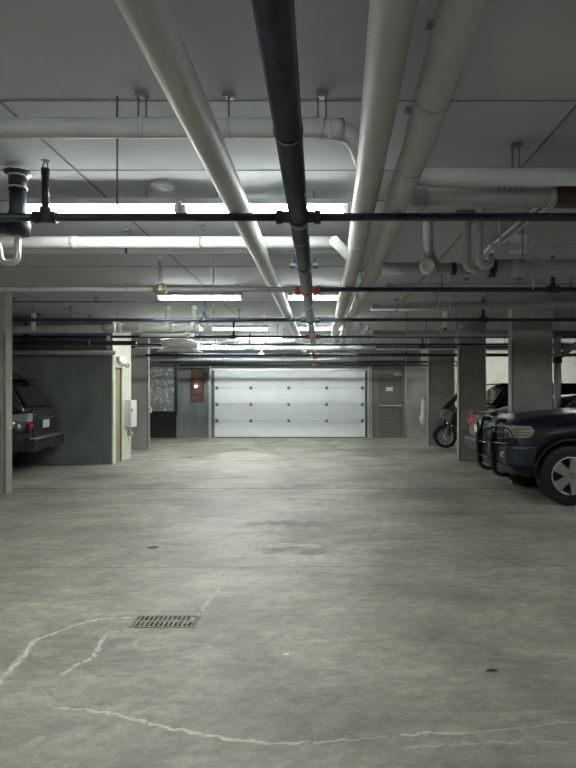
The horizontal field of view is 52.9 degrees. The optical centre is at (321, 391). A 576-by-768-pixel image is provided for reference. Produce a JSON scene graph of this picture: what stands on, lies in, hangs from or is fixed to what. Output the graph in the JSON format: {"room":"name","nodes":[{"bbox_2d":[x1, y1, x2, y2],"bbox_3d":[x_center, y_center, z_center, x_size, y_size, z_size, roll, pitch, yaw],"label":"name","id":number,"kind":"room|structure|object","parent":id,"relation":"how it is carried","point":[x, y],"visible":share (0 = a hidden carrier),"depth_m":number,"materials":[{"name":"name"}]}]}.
{"room":"parking garage","nodes":[
{"label":"parking garage","id":0,"kind":"room"},
{"bbox_2d":[12,322,130,463],"bbox_3d":[-7.423,0.000,12.568,6.155,3.000,1.165,0,0,0],"label":"wall","id":1,"kind":"structure","parent":0,"point":[81,389],"depth_m":12.00,"materials":[{"name":"concrete"}]},
{"bbox_2d":[116,368,119,461],"bbox_3d":[-4.428,0.490,12.360,0.145,2.020,0.380,0,0,0],"label":"door","id":2,"kind":"structure","parent":1,"relation":"in","point":[117,369],"depth_m":12.39,"materials":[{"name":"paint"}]},
{"bbox_2d":[116,356,129,367],"bbox_3d":[-4.270,-0.640,12.380,0.160,0.240,0.480,0,0,0],"label":"emergency light","id":3,"kind":"object","parent":1,"relation":"attached to","point":[122,360],"visible":1,"depth_m":12.23,"materials":[{"name":"white plastic"}]},
{"bbox_2d":[127,427,132,440],"bbox_3d":[-4.300,0.940,12.950,0.100,0.320,0.100,0,0,0],"label":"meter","id":4,"kind":"object","parent":1,"relation":"attached to","point":[130,433],"visible":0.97,"depth_m":12.93,"materials":[{"name":"metal"}]},
{"bbox_2d":[125,400,136,426],"bbox_3d":[-4.270,0.480,12.920,0.160,0.600,0.400,0,0,0],"label":"electrical panel","id":5,"kind":"object","parent":1,"relation":"attached to","point":[130,405],"visible":1,"depth_m":12.72,"materials":[{"name":"metal"}]},
{"bbox_2d":[0,438,575,767],"bbox_3d":[0.000,1.599,6.500,21.000,0.202,25.000,0,0,0],"label":"floor","id":6,"kind":"structure","parent":0,"point":[392,574],"depth_m":3.91,"materials":[{"name":"concrete"}]},
{"bbox_2d":[0,292,11,494],"bbox_3d":[-4.928,0.000,8.490,0.644,3.000,0.220,0,0,0],"label":"concrete column","id":7,"kind":"structure","parent":6,"relation":"on","point":[5,297],"depth_m":8.41,"materials":[{"name":"paint"}]},
{"bbox_2d":[12,374,63,465],"bbox_3d":[-7.573,0.571,10.661,4.920,1.858,2.100,0,0,-8],"label":"suv","id":8,"kind":"object","parent":6,"relation":"on","point":[34,421],"visible":0.71,"depth_m":10.56,"materials":[{"name":"grey paint"}]},
{"bbox_2d":[131,335,151,448],"bbox_3d":[-4.885,0.000,15.288,0.730,3.000,0.184,0,0,0],"label":"concrete column","id":9,"kind":"structure","parent":6,"relation":"on","point":[140,363],"depth_m":15.20,"materials":[{"name":"paint"}]},
{"bbox_2d":[147,546,158,548],"bbox_3d":[-1.630,1.497,5.570,0.120,0.006,0.120,0,0,0],"label":"cover","id":10,"kind":"object","parent":6,"relation":"on","point":[148,547],"visible":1,"depth_m":5.55,"materials":[{"name":"metal"}]},
{"bbox_2d":[151,412,176,437],"bbox_3d":[-5.200,1.075,18.940,0.840,0.850,0.080,0,0,0],"label":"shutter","id":11,"kind":"object","parent":6,"relation":"on","point":[163,424],"visible":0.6,"depth_m":18.90,"materials":[{"name":"metal"}]},
{"bbox_2d":[129,615,200,627],"bbox_3d":[-1.020,1.497,3.765,0.420,0.006,0.190,0,0,0],"label":"floor drain","id":12,"kind":"object","parent":6,"relation":"on","point":[158,623],"visible":1,"depth_m":3.76,"materials":[{"name":"metal"}]},
{"bbox_2d":[428,338,454,445],"bbox_3d":[3.323,0.000,16.098,0.714,3.000,0.204,0,0,0],"label":"concrete column","id":13,"kind":"structure","parent":6,"relation":"on","point":[441,370],"depth_m":16.00,"materials":[{"name":"paint"}]},
{"bbox_2d":[419,392,426,424],"bbox_3d":[2.830,0.459,16.120,0.220,0.923,0.214,0,0,0],"label":"hanging bag","id":14,"kind":"object","parent":13,"relation":"hanging from","point":[423,418],"visible":1,"depth_m":16.07,"materials":[{"name":"white plastic"}]},
{"bbox_2d":[432,393,456,447],"bbox_3d":[4.027,0.710,15.281,2.146,1.580,1.278,0,0,0],"label":"motorcycle","id":15,"kind":"object","parent":6,"relation":"on","point":[450,416],"visible":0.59,"depth_m":15.36,"materials":[{"name":"metal"}]},
{"bbox_2d":[457,323,485,460],"bbox_3d":[3.263,0.000,12.598,0.594,3.000,0.204,0,0,0],"label":"concrete column","id":16,"kind":"structure","parent":6,"relation":"on","point":[471,359],"depth_m":12.50,"materials":[{"name":"paint"}]},
{"bbox_2d":[464,394,575,461],"bbox_3d":[5.380,0.774,11.250,4.840,1.452,2.080,0,0,0],"label":"car","id":17,"kind":"object","parent":6,"relation":"on","point":[469,439],"visible":0.11,"depth_m":11.28,"materials":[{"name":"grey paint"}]},
{"bbox_2d":[475,399,575,504],"bbox_3d":[5.055,0.579,8.500,5.389,1.842,2.100,0,0,0],"label":"car","id":18,"kind":"object","parent":6,"relation":"on","point":[530,447],"visible":1,"depth_m":7.68,"materials":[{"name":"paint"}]},
{"bbox_2d":[483,423,504,442],"bbox_3d":[2.518,0.590,8.500,0.065,0.220,1.160,0,0,0],"label":"grille","id":19,"kind":"object","parent":18,"relation":"attached to","point":[486,432],"depth_m":8.15,"materials":[{"name":"black plastic"}]},
{"bbox_2d":[499,451,504,458],"bbox_3d":[2.465,0.860,7.900,0.050,0.108,0.110,0,0,0],"label":"fog light","id":20,"kind":"object","parent":18,"relation":"attached to","point":[502,453],"depth_m":7.87,"materials":[{"name":"grey glass"}]},
{"bbox_2d":[508,300,551,483],"bbox_3d":[3.433,0.000,9.518,0.674,3.000,0.204,0,0,0],"label":"concrete column","id":21,"kind":"structure","parent":6,"relation":"on","point":[529,343],"depth_m":9.42,"materials":[{"name":"paint"}]},
{"bbox_2d":[486,383,575,410],"bbox_3d":[6.170,0.634,14.000,4.920,1.732,2.100,0,0,0],"label":"suv","id":22,"kind":"object","parent":6,"relation":"on","point":[497,395],"visible":0.05,"depth_m":13.33,"materials":[{"name":"black paint"}]},
{"bbox_2d":[553,330,575,408],"bbox_3d":[4.608,0.005,9.950,1.245,2.990,0.150,0,0,0],"label":"pipe","id":23,"kind":"object","parent":6,"relation":"on","point":[558,355],"visible":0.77,"depth_m":9.90,"materials":[{"name":"metal"}]},
{"bbox_2d":[0,0,575,345],"bbox_3d":[0.000,-1.623,6.500,21.000,0.254,25.000,0,0,0],"label":"ceiling","id":24,"kind":"structure","parent":0,"point":[516,82],"depth_m":3.50,"materials":[{"name":"paint"}]},
{"bbox_2d":[0,167,31,265],"bbox_3d":[-2.237,-1.157,3.850,0.585,0.636,0.170,0,0,0],"label":"trap","id":25,"kind":"object","parent":24,"relation":"hanging from","point":[17,177],"visible":0.84,"depth_m":3.81,"materials":[{"name":"metal"}]},
{"bbox_2d":[31,303,35,329],"bbox_3d":[-4.750,-1.260,9.500,0.070,0.480,0.020,0,0,0],"label":"strip","id":26,"kind":"object","parent":24,"relation":"hanging from","point":[33,315],"visible":0.91,"depth_m":9.49,"materials":[{"name":"grey metal"}]},
{"bbox_2d":[12,306,116,332],"bbox_3d":[-5.798,-1.258,10.177,4.412,0.484,0.152,0,0,3],"label":"pipe","id":27,"kind":"object","parent":24,"relation":"hanging from","point":[70,328],"visible":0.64,"depth_m":10.05,"materials":[{"name":"metal"}]},
{"bbox_2d":[12,322,116,354],"bbox_3d":[-6.350,-1.126,11.750,4.300,0.747,0.096,0,0,0],"label":"pipe","id":28,"kind":"object","parent":24,"relation":"hanging from","point":[17,352],"visible":0.76,"depth_m":11.71,"materials":[{"name":"metal"}]},
{"bbox_2d":[12,315,136,345],"bbox_3d":[-6.050,-1.201,11.200,4.900,0.597,0.096,0,0,0],"label":"pipe","id":29,"kind":"object","parent":24,"relation":"hanging from","point":[90,343],"visible":0.78,"depth_m":11.16,"materials":[{"name":"metal"}]},
{"bbox_2d":[12,298,171,302],"bbox_3d":[-5.200,-1.462,9.200,5.600,0.077,0.040,0,0,0],"label":"conduit","id":30,"kind":"object","parent":24,"relation":"attached to","point":[14,301],"visible":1,"depth_m":9.19,"materials":[{"name":"metal"}]},
{"bbox_2d":[37,313,164,332],"bbox_3d":[-5.500,-1.314,11.000,5.000,0.372,0.066,0,0,0],"label":"pipe","id":31,"kind":"object","parent":24,"relation":"hanging from","point":[117,314],"visible":0.38,"depth_m":10.99,"materials":[{"name":"metal"}]},
{"bbox_2d":[26,191,181,212],"bbox_3d":[-1.670,-1.414,4.300,1.220,0.172,0.170,0,0,0],"label":"fluorescent light","id":32,"kind":"object","parent":24,"relation":"hanging from","point":[61,205],"visible":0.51,"depth_m":4.25,"materials":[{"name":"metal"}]},
{"bbox_2d":[174,205,181,212],"bbox_3d":[-1.075,-1.357,4.300,0.030,0.057,0.120,0,0,0],"label":"socket","id":33,"kind":"object","parent":32,"relation":"attached to","point":[177,208],"depth_m":4.26,"materials":[{"name":"grey plastic"}]},
{"bbox_2d":[107,316,109,348],"bbox_3d":[-4.200,-1.175,11.350,0.070,0.650,0.020,0,0,0],"label":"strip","id":34,"kind":"object","parent":24,"relation":"hanging from","point":[108,336],"visible":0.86,"depth_m":11.34,"materials":[{"name":"grey metal"}]},
{"bbox_2d":[116,305,199,337],"bbox_3d":[-2.835,-1.225,10.057,1.430,0.550,0.246,0,0,0],"label":"pipe","id":35,"kind":"object","parent":24,"relation":"hanging from","point":[164,326],"visible":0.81,"depth_m":9.96,"materials":[{"name":"white metal"}]},
{"bbox_2d":[150,180,174,191],"bbox_3d":[-1.150,-1.481,4.160,0.170,0.038,0.170,0,0,0],"label":"smoke detector","id":36,"kind":"object","parent":24,"relation":"attached to","point":[159,185],"visible":1,"depth_m":4.12,"materials":[{"name":"white plastic"}]},
{"bbox_2d":[0,222,332,247],"bbox_3d":[-2.340,-1.388,5.120,4.920,0.223,0.108,0,0,0],"label":"pipe","id":37,"kind":"object","parent":24,"relation":"hanging from","point":[201,241],"visible":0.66,"depth_m":5.08,"materials":[{"name":"white plastic"}]},
{"bbox_2d":[3,229,338,253],"bbox_3d":[-2.320,-1.388,5.320,4.960,0.225,0.050,0,0,0],"label":"pipe","id":38,"kind":"object","parent":24,"relation":"hanging from","point":[126,250],"visible":0.85,"depth_m":5.30,"materials":[{"name":"white plastic"}]},
{"bbox_2d":[175,351,177,414],"bbox_3d":[-4.720,-0.365,18.700,0.080,2.230,0.080,0,0,0],"label":"pipe","id":39,"kind":"object","parent":24,"relation":"attached to","point":[176,357],"visible":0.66,"depth_m":18.67,"materials":[{"name":"metal"}]},
{"bbox_2d":[0,92,358,210],"bbox_3d":[-2.110,-1.210,3.006,4.780,0.580,0.305,0,0,0],"label":"pipe","id":40,"kind":"object","parent":24,"relation":"hanging from","point":[332,128],"visible":0.89,"depth_m":2.87,"materials":[{"name":"metal"}]},
{"bbox_2d":[157,338,202,352],"bbox_3d":[-2.925,-1.155,11.900,0.950,0.690,0.200,0,0,0],"label":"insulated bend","id":41,"kind":"object","parent":24,"relation":"hanging from","point":[171,344],"visible":0.86,"depth_m":11.85,"materials":[{"name":"white plastic"}]},
{"bbox_2d":[158,338,221,343],"bbox_3d":[-3.350,-1.370,14.800,1.500,0.260,1.400,0,0,0],"label":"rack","id":42,"kind":"object","parent":24,"relation":"hanging from","point":[203,340],"visible":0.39,"depth_m":14.58,"materials":[{"name":"metal"}]},
{"bbox_2d":[156,292,242,299],"bbox_3d":[-1.750,-1.414,8.300,1.220,0.172,0.170,0,0,0],"label":"fluorescent light","id":43,"kind":"object","parent":24,"relation":"hanging from","point":[169,295],"visible":0.88,"depth_m":8.25,"materials":[{"name":"metal"}]},
{"bbox_2d":[135,330,265,348],"bbox_3d":[-1.650,-1.248,13.300,5.300,0.505,0.050,0,0,0],"label":"pipe","id":44,"kind":"object","parent":24,"relation":"hanging from","point":[265,330],"visible":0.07,"depth_m":13.29,"materials":[{"name":"metal"}]},
{"bbox_2d":[181,192,228,212],"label":"fluorescent light","id":45,"kind":"object","parent":24,"relation":"hanging from","point":[189,205],"depth_m":4.25,"materials":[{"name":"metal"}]},
{"bbox_2d":[182,205,187,212],"bbox_3d":[-1.015,-1.357,4.300,0.030,0.057,0.120,0,0,0],"label":"socket","id":46,"kind":"object","parent":45,"relation":"attached to","point":[184,207],"depth_m":4.24,"materials":[{"name":"white plastic"}]},
{"bbox_2d":[115,0,306,352],"bbox_3d":[-0.538,-1.313,6.600,0.156,0.375,21.200,0,0,0],"label":"pipe","id":47,"kind":"object","parent":24,"relation":"hanging from","point":[152,23],"visible":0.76,"depth_m":2.33,"materials":[{"name":"metal"}]},
{"bbox_2d":[212,261,214,317],"bbox_3d":[-1.240,-1.175,6.600,0.032,0.650,0.028,0,0,0],"label":"rod","id":48,"kind":"object","parent":24,"relation":"hanging from","point":[213,311],"visible":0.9,"depth_m":6.59,"materials":[{"name":"metal"}]},
{"bbox_2d":[199,343,227,345],"bbox_3d":[-3.300,-1.414,16.500,1.220,0.172,0.170,0,0,0],"label":"fluorescent light","id":49,"kind":"object","parent":24,"relation":"hanging from","point":[199,343],"visible":0.36,"depth_m":16.53,"materials":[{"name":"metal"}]},
{"bbox_2d":[211,325,268,329],"bbox_3d":[-1.750,-1.414,12.400,1.220,0.172,0.170,0,0,0],"label":"fluorescent light","id":50,"kind":"object","parent":24,"relation":"hanging from","point":[214,327],"visible":1,"depth_m":12.35,"materials":[{"name":"metal"}]},
{"bbox_2d":[150,343,357,360],"bbox_3d":[-2.150,-1.181,16.250,6.300,0.637,0.076,0,0,0],"label":"pipe","id":51,"kind":"object","parent":24,"relation":"hanging from","point":[222,359],"visible":0.67,"depth_m":16.22,"materials":[{"name":"metal"}]},
{"bbox_2d":[234,343,276,345],"bbox_3d":[-1.900,-1.414,16.500,1.220,0.172,0.170,0,0,0],"label":"fluorescent light","id":52,"kind":"object","parent":24,"relation":"hanging from","point":[234,343],"visible":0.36,"depth_m":16.42,"materials":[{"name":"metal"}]},
{"bbox_2d":[235,333,282,339],"bbox_3d":[-1.600,-1.414,14.600,1.220,0.172,0.170,0,0,0],"label":"fluorescent light","id":53,"kind":"object","parent":24,"relation":"hanging from","point":[244,333],"visible":0.56,"depth_m":14.56,"materials":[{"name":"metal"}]},
{"bbox_2d":[247,198,287,212],"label":"fluorescent light","id":54,"kind":"object","parent":24,"relation":"hanging from","point":[257,205],"depth_m":4.25,"materials":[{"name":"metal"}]},
{"bbox_2d":[192,338,351,342],"bbox_3d":[-1.350,-1.399,15.200,4.300,0.202,0.126,0,0,0],"label":"pipe","id":55,"kind":"object","parent":24,"relation":"hanging from","point":[221,340],"visible":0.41,"depth_m":15.15,"materials":[{"name":"white plastic"}]},
{"bbox_2d":[206,309,345,317],"bbox_3d":[-0.740,-1.398,10.500,2.720,0.204,0.070,0,0,0],"label":"pipe","id":56,"kind":"object","parent":24,"relation":"hanging from","point":[239,310],"visible":0.23,"depth_m":10.48,"materials":[{"name":"grey metal"}]},
{"bbox_2d":[196,325,374,349],"bbox_3d":[-1.000,-1.219,13.000,4.400,0.562,0.106,0,0,0],"label":"pipe","id":57,"kind":"object","parent":24,"relation":"hanging from","point":[215,347],"visible":0.77,"depth_m":12.96,"materials":[{"name":"white plastic"}]},
{"bbox_2d":[245,339,253,349],"bbox_3d":[-1.620,-1.055,12.900,0.200,0.250,0.140,0,0,0],"label":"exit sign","id":58,"kind":"object","parent":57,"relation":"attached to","point":[247,347],"visible":0.89,"depth_m":12.85,"materials":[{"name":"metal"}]},
{"bbox_2d":[251,0,320,366],"bbox_3d":[-0.151,-1.130,6.774,0.331,0.740,21.548,0,0,-1],"label":"pipe","id":59,"kind":"object","parent":24,"relation":"hanging from","point":[275,23],"visible":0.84,"depth_m":2.27,"materials":[{"name":"black metal"}]},
{"bbox_2d":[0,159,575,223],"bbox_3d":[0.000,-1.258,3.630,10.000,0.397,0.080,0,0,0],"label":"pipe","id":60,"kind":"object","parent":59,"relation":"attached to","point":[44,215],"visible":0.97,"depth_m":3.61,"materials":[{"name":"black metal"}]},
{"bbox_2d":[0,256,575,292],"bbox_3d":[0.000,-1.258,6.200,14.000,0.397,0.080,0,0,0],"label":"pipe","id":61,"kind":"object","parent":59,"relation":"attached to","point":[552,288],"visible":0.88,"depth_m":6.18,"materials":[{"name":"black metal"}]},
{"bbox_2d":[12,296,575,321],"bbox_3d":[0.000,-1.258,8.800,16.000,0.397,0.080,0,0,0],"label":"pipe","id":62,"kind":"object","parent":59,"relation":"attached to","point":[483,318],"visible":0.88,"depth_m":8.78,"materials":[{"name":"black metal"}]},
{"bbox_2d":[12,322,575,338],"bbox_3d":[0.000,-1.258,11.500,18.000,0.397,0.080,0,0,0],"label":"pipe","id":63,"kind":"object","parent":59,"relation":"attached to","point":[25,336],"visible":0.48,"depth_m":11.48,"materials":[{"name":"black metal"}]},
{"bbox_2d":[131,332,567,348],"bbox_3d":[0.000,-1.258,14.100,18.000,0.397,0.080,0,0,0],"label":"pipe","id":64,"kind":"object","parent":59,"relation":"attached to","point":[420,346],"visible":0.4,"depth_m":14.08,"materials":[{"name":"black metal"}]},
{"bbox_2d":[150,345,575,353],"bbox_3d":[0.000,-1.258,16.800,18.000,0.397,0.080,0,0,0],"label":"pipe","id":65,"kind":"object","parent":59,"relation":"attached to","point":[261,352],"visible":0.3,"depth_m":16.79,"materials":[{"name":"black metal"}]},
{"bbox_2d":[177,358,403,359],"bbox_3d":[-1.000,-1.259,18.300,7.200,0.482,0.066,0,0,0],"label":"pipe","id":66,"kind":"object","parent":24,"relation":"hanging from","point":[177,358],"visible":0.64,"depth_m":18.27,"materials":[{"name":"metal"}]},
{"bbox_2d":[235,343,354,345],"bbox_3d":[-0.750,-1.390,15.825,3.300,0.220,0.850,0,0,0],"label":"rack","id":67,"kind":"object","parent":24,"relation":"hanging from","point":[236,343],"visible":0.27,"depth_m":15.88,"materials":[{"name":"metal"}]},
{"bbox_2d":[297,325,307,329],"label":"fluorescent light","id":68,"kind":"object","parent":24,"relation":"hanging from","point":[301,327],"depth_m":12.35,"materials":[{"name":"metal"}]},
{"bbox_2d":[158,343,456,362],"bbox_3d":[0.000,-1.195,17.600,10.000,0.610,0.062,0,0,0],"label":"pipe","id":69,"kind":"object","parent":24,"relation":"hanging from","point":[397,361],"visible":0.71,"depth_m":17.58,"materials":[{"name":"metal"}]},
{"bbox_2d":[287,292,338,299],"bbox_3d":[-0.090,-1.414,8.300,0.820,0.172,0.170,0,0,0],"label":"fluorescent light","id":70,"kind":"object","parent":24,"relation":"hanging from","point":[290,295],"visible":0.52,"depth_m":8.25,"materials":[{"name":"metal"}]},
{"bbox_2d":[179,345,456,365],"bbox_3d":[-0.050,-1.164,18.600,9.100,0.672,0.066,0,0,0],"label":"pipe","id":71,"kind":"object","parent":24,"relation":"hanging from","point":[355,345],"visible":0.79,"depth_m":18.58,"materials":[{"name":"metal"}]},
{"bbox_2d":[315,325,332,329],"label":"fluorescent light","id":72,"kind":"object","parent":24,"relation":"hanging from","point":[317,327],"depth_m":12.35,"materials":[{"name":"metal"}]},
{"bbox_2d":[307,191,347,212],"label":"fluorescent light","id":73,"kind":"object","parent":24,"relation":"hanging from","point":[326,205],"depth_m":4.25,"materials":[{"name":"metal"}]},
{"bbox_2d":[343,205,347,212],"bbox_3d":[0.175,-1.357,4.300,0.030,0.057,0.120,0,0,0],"label":"socket","id":74,"kind":"object","parent":73,"relation":"attached to","point":[345,207],"depth_m":4.24,"materials":[{"name":"white plastic"}]},
{"bbox_2d":[137,322,570,345],"bbox_3d":[2.550,-1.239,12.150,12.900,0.523,0.046,0,0,0],"label":"pipe","id":75,"kind":"object","parent":24,"relation":"hanging from","point":[359,344],"visible":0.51,"depth_m":12.13,"materials":[{"name":"metal"}]},
{"bbox_2d":[145,329,575,356],"bbox_3d":[2.400,-1.171,13.700,13.200,0.658,0.056,0,0,0],"label":"pipe","id":76,"kind":"object","parent":24,"relation":"hanging from","point":[368,354],"visible":0.65,"depth_m":13.68,"materials":[{"name":"metal"}]},
{"bbox_2d":[329,0,418,345],"bbox_3d":[0.217,-1.312,5.750,0.307,0.376,19.500,0,0,0],"label":"pipe","id":77,"kind":"object","parent":24,"relation":"hanging from","point":[390,22],"visible":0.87,"depth_m":2.35,"materials":[{"name":"metal"}]},
{"bbox_2d":[370,299,430,310],"bbox_3d":[1.265,-1.402,9.300,0.970,0.197,0.054,0,0,0],"label":"fluorescent light","id":78,"kind":"object","parent":24,"relation":"hanging from","point":[371,309],"visible":0.66,"depth_m":9.28,"materials":[{"name":"white plastic"}]},
{"bbox_2d":[335,0,488,345],"bbox_3d":[0.476,-1.313,5.750,0.397,0.374,19.502,0,0,0],"label":"pipe","id":79,"kind":"object","parent":24,"relation":"hanging from","point":[454,27],"visible":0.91,"depth_m":2.36,"materials":[{"name":"metal"}]},
{"bbox_2d":[414,186,557,208],"bbox_3d":[1.045,-1.244,3.700,0.890,0.130,0.132,0,0,0],"label":"pipe","id":80,"kind":"object","parent":79,"relation":"attached to","point":[504,197],"visible":0.91,"depth_m":3.65,"materials":[{"name":"metal"}]},
{"bbox_2d":[554,186,575,207],"bbox_3d":[1.680,-1.260,3.700,0.360,0.210,0.160,0,0,0],"label":"pipe","id":81,"kind":"object","parent":80,"relation":"attached to","point":[566,195],"visible":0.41,"depth_m":3.64,"materials":[{"name":"metal"}]},
{"bbox_2d":[361,322,463,333],"bbox_3d":[1.850,-1.370,12.100,2.100,0.260,1.400,0,0,0],"label":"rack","id":82,"kind":"object","parent":24,"relation":"hanging from","point":[368,326],"visible":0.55,"depth_m":11.78,"materials":[{"name":"metal"}]},
{"bbox_2d":[381,221,471,275],"bbox_3d":[0.914,-1.255,4.982,0.790,0.490,0.186,0,0,-3],"label":"pipe","id":83,"kind":"object","parent":24,"relation":"hanging from","point":[429,266],"visible":0.94,"depth_m":4.96,"materials":[{"name":"white plastic"}]},
{"bbox_2d":[443,311,446,327],"bbox_3d":[2.000,-1.275,9.400,0.070,0.450,0.020,0,0,0],"label":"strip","id":84,"kind":"object","parent":24,"relation":"hanging from","point":[444,312],"visible":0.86,"depth_m":9.39,"materials":[{"name":"grey metal"}]},
{"bbox_2d":[449,275,450,316],"bbox_3d":[1.620,-1.225,7.300,0.032,0.550,0.028,0,0,0],"label":"rod","id":85,"kind":"object","parent":24,"relation":"hanging from","point":[450,275],"visible":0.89,"depth_m":7.30,"materials":[{"name":"metal"}]},
{"bbox_2d":[357,356,575,356],"bbox_3d":[4.950,-1.206,14.900,8.100,0.587,0.076,0,0,0],"label":"pipe","id":86,"kind":"object","parent":24,"relation":"hanging from","point":[357,356],"visible":0.21,"depth_m":14.89,"materials":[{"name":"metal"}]},
{"bbox_2d":[372,292,575,308],"bbox_3d":[4.350,-1.324,8.000,7.300,0.352,0.106,0,0,0],"label":"pipe","id":87,"kind":"object","parent":24,"relation":"hanging from","point":[375,305],"visible":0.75,"depth_m":7.95,"materials":[{"name":"metal"}]},
{"bbox_2d":[372,311,575,336],"bbox_3d":[3.450,-1.241,10.250,5.100,0.517,0.116,0,0,0],"label":"pipe","id":88,"kind":"object","parent":24,"relation":"hanging from","point":[375,333],"visible":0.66,"depth_m":10.21,"materials":[{"name":"metal"}]},
{"bbox_2d":[455,208,494,273],"bbox_3d":[1.466,-1.226,5.213,0.307,0.538,1.399,0,0,23],"label":"trap","id":89,"kind":"object","parent":24,"relation":"hanging from","point":[490,257],"visible":0.92,"depth_m":4.62,"materials":[{"name":"metal"}]},
{"bbox_2d":[375,338,575,349],"bbox_3d":[5.100,-1.309,15.500,7.800,0.382,0.086,0,0,0],"label":"pipe","id":90,"kind":"object","parent":24,"relation":"hanging from","point":[504,338],"visible":0.44,"depth_m":15.47,"materials":[{"name":"metal"}]},
{"bbox_2d":[386,274,575,286],"bbox_3d":[3.875,-1.354,6.750,6.250,0.292,0.066,0,0,0],"label":"pipe","id":91,"kind":"object","parent":24,"relation":"hanging from","point":[441,284],"visible":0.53,"depth_m":6.72,"materials":[{"name":"metal"}]},
{"bbox_2d":[417,142,575,185],"bbox_3d":[2.735,-1.374,3.489,4.530,0.252,0.104,0,0,0],"label":"pipe","id":92,"kind":"object","parent":24,"relation":"hanging from","point":[511,176],"visible":0.73,"depth_m":3.45,"materials":[{"name":"metal"}]},
{"bbox_2d":[497,208,500,244],"bbox_3d":[1.350,-1.310,4.400,0.032,0.380,0.028,0,0,0],"label":"rod","id":93,"kind":"object","parent":24,"relation":"hanging from","point":[499,235],"visible":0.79,"depth_m":4.39,"materials":[{"name":"metal"}]},
{"bbox_2d":[475,208,537,264],"bbox_3d":[1.657,-1.395,5.056,0.066,0.210,2.313,0,0,0],"label":"conduit","id":94,"kind":"object","parent":24,"relation":"hanging from","point":[532,210],"visible":0.21,"depth_m":5.06,"materials":[{"name":"metal"}]},
{"bbox_2d":[487,208,546,253],"bbox_3d":[1.727,-1.395,5.056,0.066,0.210,2.313,0,0,0],"label":"conduit","id":95,"kind":"object","parent":24,"relation":"hanging from","point":[541,210],"visible":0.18,"depth_m":5.06,"materials":[{"name":"metal"}]},
{"bbox_2d":[510,235,526,253],"bbox_3d":[1.890,-1.420,5.545,0.140,0.160,0.110,0,0,0],"label":"junction box","id":96,"kind":"object","parent":24,"relation":"attached to","point":[516,239],"visible":0.52,"depth_m":5.50,"materials":[{"name":"metal"}]},
{"bbox_2d":[480,222,575,277],"bbox_3d":[3.710,-1.259,5.120,4.580,0.482,0.166,0,0,0],"label":"pipe","id":97,"kind":"object","parent":24,"relation":"hanging from","point":[522,267],"visible":0.8,"depth_m":5.06,"materials":[{"name":"metal"}]},
{"bbox_2d":[488,244,575,249],"bbox_3d":[3.775,-1.406,5.350,4.450,0.188,0.066,0,0,0],"label":"pipe","id":98,"kind":"object","parent":24,"relation":"hanging from","point":[490,246],"visible":1,"depth_m":5.33,"materials":[{"name":"metal"}]},
{"bbox_2d":[532,237,534,288],"bbox_3d":[2.050,-1.250,5.600,0.032,0.500,0.028,0,0,0],"label":"rod","id":99,"kind":"object","parent":24,"relation":"hanging from","point":[533,282],"visible":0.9,"depth_m":5.59,"materials":[{"name":"metal"}]},
{"bbox_2d":[552,310,575,325],"bbox_3d":[6.450,-1.359,10.600,5.100,0.282,0.126,0,0,0],"label":"pipe","id":100,"kind":"object","parent":24,"relation":"hanging from","point":[572,311],"visible":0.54,"depth_m":10.56,"materials":[{"name":"metal"}]},
{"bbox_2d":[150,349,575,437],"bbox_3d":[0.000,-0.025,19.150,21.600,3.450,0.300,0,0,0],"label":"wall","id":101,"kind":"structure","parent":0,"point":[192,416],"depth_m":19.00,"materials":[{"name":"concrete"}]},
{"bbox_2d":[150,366,174,411],"bbox_3d":[-5.200,-0.100,18.867,0.800,1.480,0.225,0,0,0],"label":"mesh screen","id":102,"kind":"object","parent":101,"relation":"attached to","point":[162,378],"visible":0.99,"depth_m":18.78,"materials":[{"name":"metal"}]},
{"bbox_2d":[191,368,203,401],"bbox_3d":[-4.090,-0.225,18.845,0.420,1.110,0.290,0,0,0],"label":"board","id":103,"kind":"object","parent":101,"relation":"attached to","point":[197,374],"visible":0.96,"depth_m":18.94,"materials":[{"name":"metal"}]},
{"bbox_2d":[205,363,371,437],"bbox_3d":[-1.080,0.250,18.887,5.440,2.500,0.225,0,0,0],"label":"door","id":104,"kind":"structure","parent":101,"relation":"in","point":[248,402],"depth_m":18.90,"materials":[{"name":"metal"}]},
{"bbox_2d":[372,360,375,437],"bbox_3d":[1.710,0.190,18.965,0.140,2.620,0.070,0,0,0],"label":"trim","id":105,"kind":"structure","parent":101,"relation":"attached to","point":[373,367],"depth_m":18.93,"materials":[{"name":"paint"}]},
{"bbox_2d":[376,371,404,437],"bbox_3d":[2.245,0.400,18.925,0.930,2.200,0.150,0,0,0],"label":"door","id":106,"kind":"structure","parent":101,"relation":"in","point":[390,385],"depth_m":18.93,"materials":[{"name":"metal"}]},
{"bbox_2d":[404,366,426,437],"bbox_3d":[3.080,0.300,18.965,0.740,2.400,0.070,0,0,0],"label":"wall panel","id":107,"kind":"object","parent":101,"relation":"attached to","point":[416,376],"visible":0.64,"depth_m":18.93,"materials":[{"name":"concrete"}]},
{"bbox_2d":[405,350,405,435],"bbox_3d":[2.740,0.000,18.900,0.028,2.900,0.028,0,0,22],"label":"conduit","id":108,"kind":"object","parent":107,"relation":"attached to","point":[405,350],"visible":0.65,"depth_m":18.89,"materials":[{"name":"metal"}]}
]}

